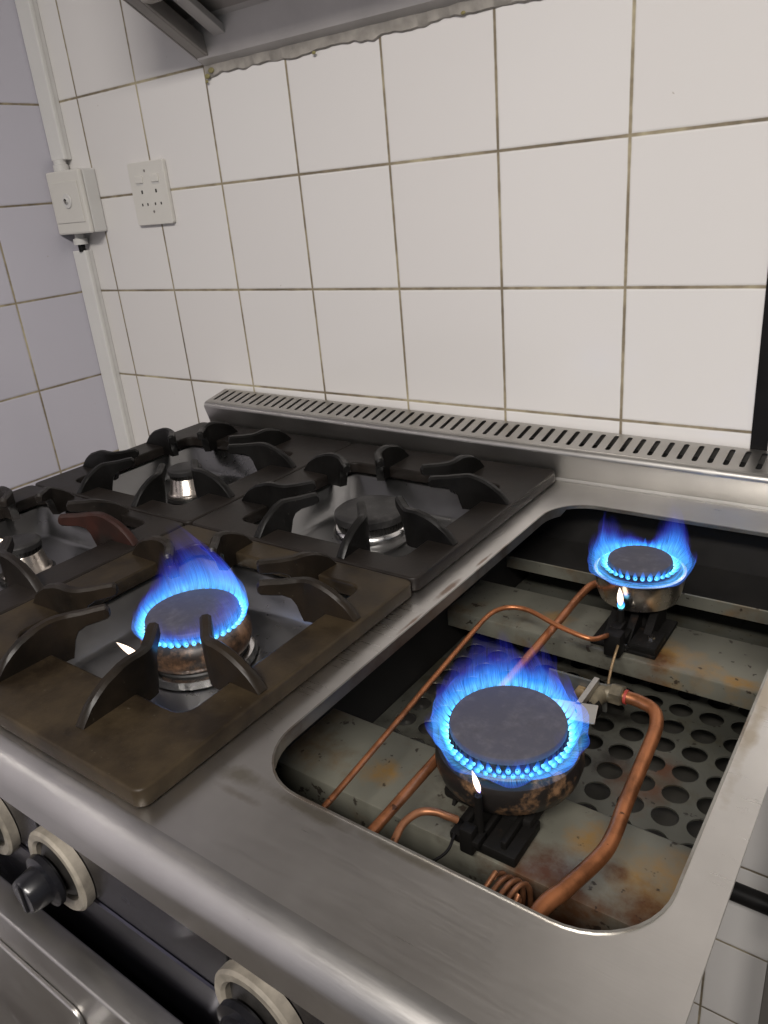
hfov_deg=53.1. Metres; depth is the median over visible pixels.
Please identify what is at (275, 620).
gas burner
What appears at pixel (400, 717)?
tube
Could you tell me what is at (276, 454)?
support
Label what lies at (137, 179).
rocker switch
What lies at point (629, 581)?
gas burner
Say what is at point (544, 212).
wall
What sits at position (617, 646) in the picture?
tube
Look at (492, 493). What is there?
support
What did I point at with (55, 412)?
wall
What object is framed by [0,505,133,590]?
gas burner
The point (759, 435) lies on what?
pipe
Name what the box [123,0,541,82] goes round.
extractor hood
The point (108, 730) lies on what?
support
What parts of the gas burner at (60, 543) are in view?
gas burner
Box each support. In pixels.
[0,485,183,614]
[0,525,410,806]
[35,421,350,525]
[192,443,554,590]
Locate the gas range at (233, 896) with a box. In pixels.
[0,389,767,1023]
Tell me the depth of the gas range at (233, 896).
0.53 m
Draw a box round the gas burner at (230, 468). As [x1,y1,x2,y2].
[113,446,256,504]
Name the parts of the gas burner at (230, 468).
gas burner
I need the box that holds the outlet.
[127,159,175,225]
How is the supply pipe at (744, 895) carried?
attached to the wall at (544, 212)
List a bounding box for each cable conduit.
[15,0,71,171]
[73,234,135,450]
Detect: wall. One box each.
[0,0,118,490]
[36,0,767,1023]
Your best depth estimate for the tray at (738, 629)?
0.70 m
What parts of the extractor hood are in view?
panel, rail, rail, rail, underside panel, rail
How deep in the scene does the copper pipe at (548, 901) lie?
0.49 m
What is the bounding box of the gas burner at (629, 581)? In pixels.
[594,551,686,612]
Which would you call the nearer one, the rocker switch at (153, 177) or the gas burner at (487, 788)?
the gas burner at (487, 788)
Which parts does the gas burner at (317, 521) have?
gas burner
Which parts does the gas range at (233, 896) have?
control knob, control knob, copper coil, gas burner, bracket, gas burner, rail, frame leg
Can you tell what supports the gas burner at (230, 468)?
in the gas range at (233, 896)
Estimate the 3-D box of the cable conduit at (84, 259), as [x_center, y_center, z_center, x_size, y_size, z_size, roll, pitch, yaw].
[-0.481,0.076,1.570,0.040,1.218,0.025,11,28,34]
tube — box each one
[321,605,608,808]
[390,807,458,842]
[607,645,618,683]
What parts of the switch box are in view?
plate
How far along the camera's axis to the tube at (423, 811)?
0.50 m
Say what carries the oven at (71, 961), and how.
in the gas range at (233, 896)
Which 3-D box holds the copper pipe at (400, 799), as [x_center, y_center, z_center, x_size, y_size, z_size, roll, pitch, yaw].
[0.090,0.153,0.593,0.044,0.016,0.463,11,28,34]
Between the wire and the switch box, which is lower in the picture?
the wire
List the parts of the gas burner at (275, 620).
gas burner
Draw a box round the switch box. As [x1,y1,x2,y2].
[46,168,106,234]
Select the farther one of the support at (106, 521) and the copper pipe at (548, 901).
the support at (106, 521)
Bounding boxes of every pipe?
[367,580,596,832]
[530,683,663,916]
[729,882,767,915]
[750,273,767,450]
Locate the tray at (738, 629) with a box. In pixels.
[373,572,767,845]
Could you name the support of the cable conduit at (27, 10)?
attached to the wall at (544, 212)
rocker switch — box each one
[134,176,142,183]
[150,174,158,181]
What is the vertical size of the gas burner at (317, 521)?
0.041 m
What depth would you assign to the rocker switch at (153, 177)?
1.18 m
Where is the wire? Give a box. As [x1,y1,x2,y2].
[432,833,455,861]
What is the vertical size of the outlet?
0.092 m
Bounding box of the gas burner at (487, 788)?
[435,716,584,814]
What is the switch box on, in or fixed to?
attached to the wall at (544, 212)

